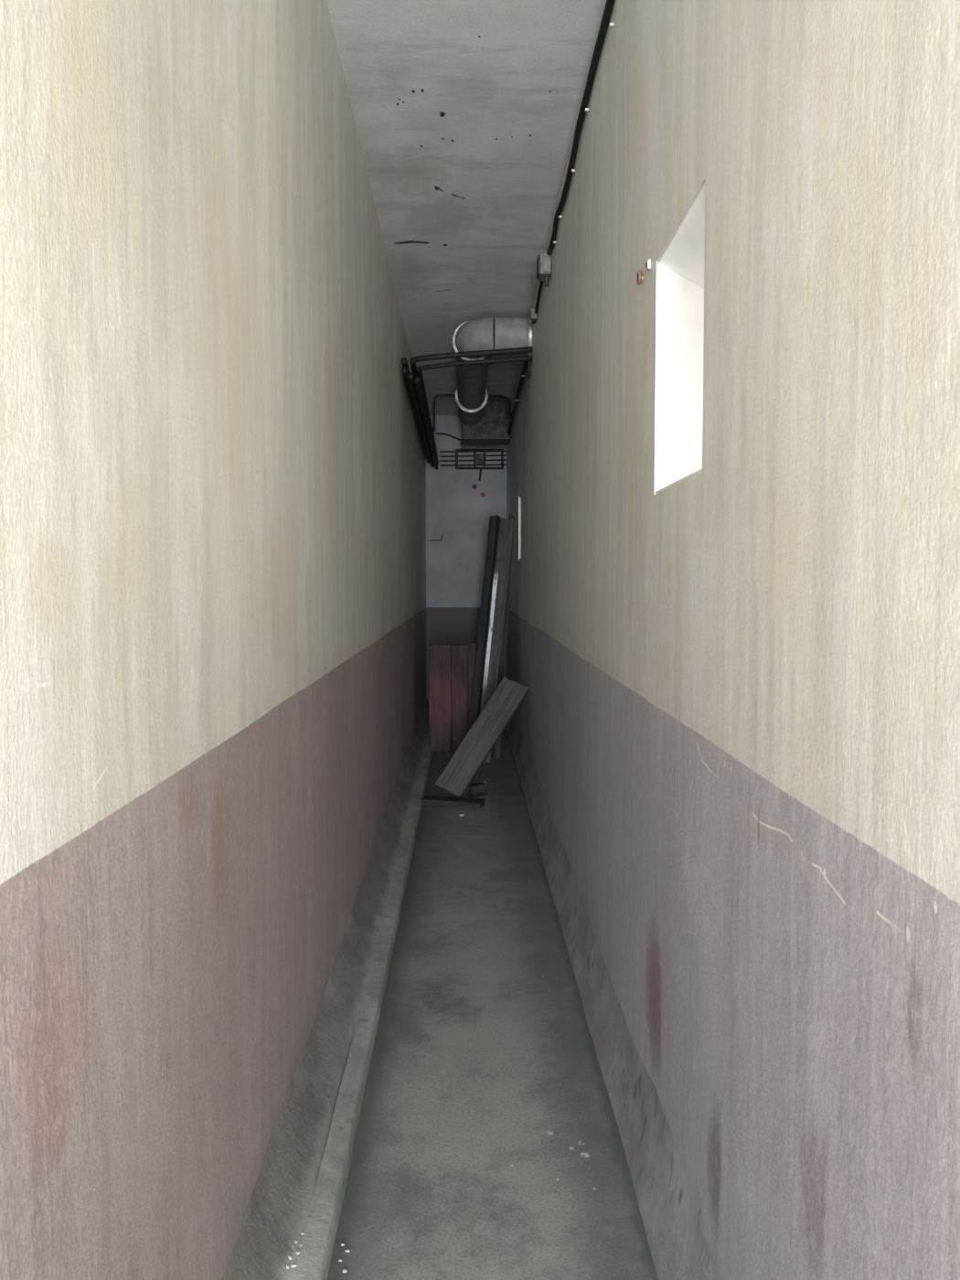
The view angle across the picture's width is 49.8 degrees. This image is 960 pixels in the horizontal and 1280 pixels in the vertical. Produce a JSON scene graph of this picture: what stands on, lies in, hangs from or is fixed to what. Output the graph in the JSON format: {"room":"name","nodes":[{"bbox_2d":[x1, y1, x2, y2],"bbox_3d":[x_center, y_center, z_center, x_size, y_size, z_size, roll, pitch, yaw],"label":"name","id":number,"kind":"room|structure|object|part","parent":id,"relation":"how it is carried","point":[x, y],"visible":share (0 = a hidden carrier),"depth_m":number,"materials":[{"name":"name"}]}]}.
{"room":"narrow service corridor","nodes":[
{"label":"narrow service corridor","id":0,"kind":"room"},
{"bbox_2d":[0,0,426,1279],"bbox_3d":[-0.735,-0.363,2.775,0.505,3.330,17.600,0,3,-1],"label":"wall","id":1,"kind":"structure","parent":0,"point":[213,460],"depth_m":1.60,"materials":[{"name":"paint"}]},
{"bbox_2d":[222,697,432,1279],"bbox_3d":[-0.416,1.195,2.862,0.182,0.210,17.600,0,3,-1],"label":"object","id":2,"kind":"structure","parent":1,"relation":"attached to","point":[300,1186],"depth_m":2.81,"materials":[{"name":"grey concrete"}]},
{"bbox_2d":[401,357,409,373],"bbox_3d":[-0.538,-1.961,9.217,0.050,0.122,4.531,0,3,-1],"label":"cable","id":3,"kind":"object","parent":1,"relation":"attached to","point":[404,362],"visible":0.04,"depth_m":6.96,"materials":[{"name":"black rubber"}]},
{"bbox_2d":[401,366,429,463],"bbox_3d":[-0.535,-1.901,9.220,0.050,0.122,4.531,0,3,-1],"label":"cable","id":4,"kind":"object","parent":1,"relation":"attached to","point":[404,369],"visible":0.66,"depth_m":7.99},
{"bbox_2d":[407,372,434,467],"bbox_3d":[-0.495,-1.861,9.223,0.050,0.122,4.531,0,3,-1],"label":"cable","id":5,"kind":"object","parent":1,"relation":"attached to","point":[410,378],"visible":0.92,"depth_m":8.09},
{"bbox_2d":[414,376,438,469],"bbox_3d":[-0.448,-1.836,9.225,0.050,0.122,4.531,0,3,-1],"label":"cable","id":6,"kind":"object","parent":1,"relation":"attached to","point":[417,379],"visible":1,"depth_m":8.09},
{"bbox_2d":[409,346,533,378],"bbox_3d":[-0.123,-1.986,9.197,0.892,0.207,4.580,0,3,-1],"label":"conduit","id":7,"kind":"object","parent":1,"relation":"attached to","point":[412,360],"visible":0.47,"depth_m":6.91,"materials":[{"name":"black metal"}]},
{"bbox_2d":[326,0,605,415],"bbox_3d":[-0.039,-2.134,2.841,1.900,0.200,17.900,0,3,-1],"label":"ceiling","id":8,"kind":"structure","parent":0,"point":[465,112],"depth_m":4.35,"materials":[{"name":"paint"}]},
{"bbox_2d":[460,397,510,444],"bbox_3d":[0.053,-2.227,10.528,0.498,0.412,0.440,0,3,-1],"label":"box","id":9,"kind":"object","parent":8,"relation":"attached to","point":[492,429],"visible":0.79,"depth_m":10.32,"materials":[{"name":"metal"}]},
{"bbox_2d":[426,416,506,701],"bbox_3d":[-0.156,-0.838,11.721,1.900,3.330,0.300,0,3,-1],"label":"wall","id":10,"kind":"structure","parent":0,"point":[456,511],"depth_m":11.55,"materials":[{"name":"paint"}]},
{"bbox_2d":[436,432,460,440],"bbox_3d":[-0.339,-2.256,11.481,0.299,0.099,0.020,0,3,-1],"label":"cable","id":11,"kind":"object","parent":10,"relation":"attached to","point":[450,435],"visible":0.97,"depth_m":11.47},
{"bbox_2d":[439,458,506,461],"bbox_3d":[-0.074,-1.997,11.485,0.738,0.028,0.017,0,3,-1],"label":"conduit","id":12,"kind":"object","parent":10,"relation":"attached to","point":[489,459],"visible":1,"depth_m":11.48,"materials":[{"name":"grey metal"}]},
{"bbox_2d":[439,463,506,466],"bbox_3d":[-0.074,-1.947,11.488,0.738,0.028,0.017,0,3,-1],"label":"conduit","id":13,"kind":"object","parent":10,"relation":"attached to","point":[489,464],"visible":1,"depth_m":11.48,"materials":[{"name":"grey metal"}]},
{"bbox_2d":[439,454,506,457],"bbox_3d":[-0.074,-2.047,11.483,0.738,0.029,0.017,0,3,-1],"label":"conduit","id":14,"kind":"object","parent":10,"relation":"attached to","point":[490,454],"visible":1,"depth_m":11.47,"materials":[{"name":"grey metal"}]},
{"bbox_2d":[439,449,506,452],"bbox_3d":[-0.074,-2.098,11.480,0.738,0.029,0.017,0,3,-1],"label":"conduit","id":15,"kind":"object","parent":10,"relation":"attached to","point":[504,450],"visible":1,"depth_m":11.47,"materials":[{"name":"grey metal"}]},
{"bbox_2d":[455,448,503,469],"bbox_3d":[-0.005,-2.010,11.476,0.538,0.221,0.067,0,3,-1],"label":"rack","id":16,"kind":"object","parent":10,"relation":"attached to","point":[456,450],"visible":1,"depth_m":11.44,"materials":[{"name":"grey metal"}]},
{"bbox_2d":[475,454,483,465],"bbox_3d":[-0.005,-1.992,11.412,0.090,0.120,0.051,0,3,-1],"label":"switch box","id":17,"kind":"object","parent":16,"relation":"attached to","point":[479,458],"visible":1,"depth_m":11.40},
{"bbox_3d":[-0.005,-2.109,11.472,0.538,0.022,0.064,0,3,-1],"label":"rail","id":18,"kind":"part","parent":16,"relation":"part of","materials":[{"name":"grey metal"}]},
{"bbox_3d":[-0.005,-1.910,11.483,0.538,0.022,0.064,0,3,-1],"label":"rail","id":19,"kind":"part","parent":16,"relation":"part of","materials":[{"name":"grey metal"}]},
{"bbox_2d":[327,728,658,1279],"bbox_3d":[-0.039,1.391,3.028,1.900,0.200,17.900,0,3,-1],"label":"floor","id":20,"kind":"structure","parent":0,"point":[488,1144],"depth_m":2.93,"materials":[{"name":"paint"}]},
{"bbox_2d":[428,642,477,751],"bbox_3d":[-0.226,0.488,9.189,0.440,0.950,0.435,0,3,-1],"label":"wooden board","id":21,"kind":"object","parent":20,"relation":"on","point":[451,666],"visible":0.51,"depth_m":8.97,"materials":[{"name":"red wood"}]},
{"bbox_3d":[-0.229,0.492,9.397,0.434,0.920,0.020,0,3,-1],"label":"panel","id":22,"kind":"part","parent":21,"relation":"part of","materials":[{"name":"brown wood"}]},
{"bbox_2d":[421,795,484,809],"bbox_3d":[-0.179,1.068,6.803,0.416,0.043,0.132,1,3,17],"label":"plank","id":23,"kind":"object","parent":20,"relation":"on","point":[428,800],"visible":1,"depth_m":6.76,"materials":[{"name":"grey wood"}]},
{"bbox_2d":[466,782,488,797],"bbox_3d":[-0.019,1.033,7.124,0.144,0.082,0.073,-2,4,-37],"label":"wood block","id":24,"kind":"object","parent":20,"relation":"on","point":[478,789],"visible":0.98,"depth_m":7.09,"materials":[{"name":"grey wood"}]},
{"bbox_2d":[435,676,528,798],"bbox_3d":[0.022,0.673,7.213,0.764,0.797,0.192,-3,4,-42],"label":"board","id":25,"kind":"object","parent":20,"relation":"on","point":[469,757],"visible":0.98,"depth_m":7.18,"materials":[{"name":"grey wood"}]},
{"bbox_2d":[468,514,500,731],"bbox_3d":[0.024,-0.026,8.813,0.078,2.100,0.611,1,3,23],"label":"plank","id":26,"kind":"object","parent":20,"relation":"on","point":[494,520],"visible":0.77,"depth_m":8.81,"materials":[{"name":"grey wood"}]},
{"bbox_2d":[479,517,513,762],"bbox_3d":[0.122,-0.002,8.690,0.132,2.080,0.693,1,3,21],"label":"plank","id":27,"kind":"object","parent":20,"relation":"on","point":[496,616],"visible":0.69,"depth_m":8.71,"materials":[{"name":"grey wood"}]},
{"bbox_2d":[493,514,514,757],"bbox_3d":[0.209,-0.044,8.903,0.060,2.092,0.525,1,3,17],"label":"plank","id":28,"kind":"object","parent":20,"relation":"on","point":[502,664],"visible":0.55,"depth_m":8.88,"materials":[{"name":"grey wood"}]},
{"bbox_2d":[506,0,959,1279],"bbox_3d":[0.660,-0.364,2.794,0.506,3.330,17.600,0,3,-1],"label":"wall","id":29,"kind":"structure","parent":0,"point":[738,719],"depth_m":1.52,"materials":[{"name":"paint"}]},
{"bbox_2d":[416,355,532,464],"bbox_3d":[-0.068,-1.929,9.207,0.780,0.206,4.567,0,3,-1],"label":"conduit","id":30,"kind":"object","parent":29,"relation":"attached to","point":[421,368],"visible":0.88,"depth_m":6.93,"materials":[{"name":"black metal"}]},
{"bbox_2d":[452,314,532,425],"bbox_3d":[0.058,-2.176,8.640,0.548,0.296,3.327,0,3,-1],"label":"ventilation duct","id":31,"kind":"object","parent":29,"relation":"attached to","point":[488,333],"visible":0.83,"depth_m":7.10,"materials":[{"name":"metal"}]},
{"bbox_2d":[432,394,455,431],"bbox_3d":[-0.320,-2.115,9.618,0.242,0.343,0.022,0,3,-1],"label":"conduit","id":32,"kind":"object","parent":31,"relation":"attached to","point":[438,395],"visible":0.94,"depth_m":9.61,"materials":[{"name":"grey metal"}]},
{"bbox_2d":[487,394,509,415],"bbox_3d":[0.154,-2.190,9.620,0.235,0.193,0.022,0,3,-1],"label":"conduit","id":33,"kind":"object","parent":31,"relation":"attached to","point":[488,395],"visible":0.93,"depth_m":9.61,"materials":[{"name":"grey metal"}]},
{"bbox_2d":[506,361,527,434],"bbox_3d":[0.306,-1.992,8.661,0.044,0.062,3.260,0,3,-1],"label":"conduit","id":34,"kind":"object","parent":29,"relation":"attached to","point":[525,367],"visible":0.96,"depth_m":8.30,"materials":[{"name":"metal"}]},
{"bbox_2d":[518,491,522,559],"bbox_3d":[0.577,-0.950,8.640,0.477,0.549,0.499,0,3,-1],"label":"window","id":35,"kind":"structure","parent":29,"relation":"in","point":[520,495],"depth_m":8.88,"materials":[{"name":"white paint"}]},
{"bbox_2d":[527,360,530,379],"bbox_3d":[0.335,-1.852,7.057,0.020,0.136,0.059,0,3,-1],"label":"conduit","id":36,"kind":"object","parent":29,"relation":"attached to","point":[528,361],"visible":0.87,"depth_m":7.05,"materials":[{"name":"grey metal"}]},
{"bbox_2d":[530,308,537,319],"bbox_3d":[0.340,-2.051,6.502,0.045,0.065,0.060,0,3,-1],"label":"clamp","id":37,"kind":"object","parent":29,"relation":"attached to","point":[533,316],"visible":0.8,"depth_m":6.47,"materials":[{"name":"grey plastic"}]},
{"bbox_2d":[533,280,543,323],"bbox_3d":[0.353,-2.060,6.304,0.019,0.083,0.713,0,3,-1],"label":"cable","id":38,"kind":"object","parent":29,"relation":"attached to","point":[541,282],"visible":0.87,"depth_m":6.24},
{"bbox_2d":[536,252,551,287],"bbox_3d":[0.340,-1.964,5.498,0.069,0.155,0.154,0,3,-1],"label":"junction box","id":39,"kind":"object","parent":29,"relation":"attached to","point":[544,260],"visible":0.98,"depth_m":5.43,"materials":[{"name":"grey plastic"}]},
{"bbox_3d":[0.310,-1.987,5.503,0.008,0.094,0.124,0,3,-1],"label":"lid","id":40,"kind":"part","parent":39,"relation":"part of","materials":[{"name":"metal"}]},
{"bbox_3d":[0.352,-1.973,5.427,0.042,0.080,0.014,0,3,-1],"label":"mounting plate","id":41,"kind":"part","parent":39,"relation":"part of","materials":[{"name":"grey plastic"}]},
{"bbox_2d":[546,0,614,255],"bbox_3d":[0.396,-1.893,2.957,0.025,0.092,4.892,0,3,-1],"label":"cable","id":42,"kind":"object","parent":29,"relation":"attached to","point":[609,5],"visible":1,"depth_m":3.81,"materials":[{"name":"black rubber"}]},
{"bbox_2d":[505,714,724,1279],"bbox_3d":[0.399,1.163,2.871,0.078,0.273,17.600,0,3,-1],"label":"trim","id":43,"kind":"structure","parent":29,"relation":"attached to","point":[680,1246],"depth_m":2.73,"materials":[{"name":"grey concrete"}]},
{"bbox_2d":[636,270,643,285],"bbox_3d":[0.408,-0.922,2.632,0.014,0.035,0.035,0,3,-1],"label":"screw eye","id":44,"kind":"object","parent":29,"relation":"attached to","point":[639,277],"visible":1,"depth_m":2.62,"materials":[{"name":"orange metal"}]},
{"bbox_2d":[645,258,650,271],"bbox_3d":[0.411,-0.917,2.527,0.012,0.024,0.020,0,3,-1],"label":"plug","id":45,"kind":"object","parent":29,"relation":"attached to","point":[648,261],"visible":1,"depth_m":2.52,"materials":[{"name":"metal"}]},
{"bbox_2d":[655,181,704,494],"bbox_3d":[0.662,-0.608,2.210,0.477,0.549,0.499,0,3,-1],"label":"window","id":46,"kind":"structure","parent":29,"relation":"in","point":[680,266],"depth_m":2.44,"materials":[{"name":"white paint"}]}
]}

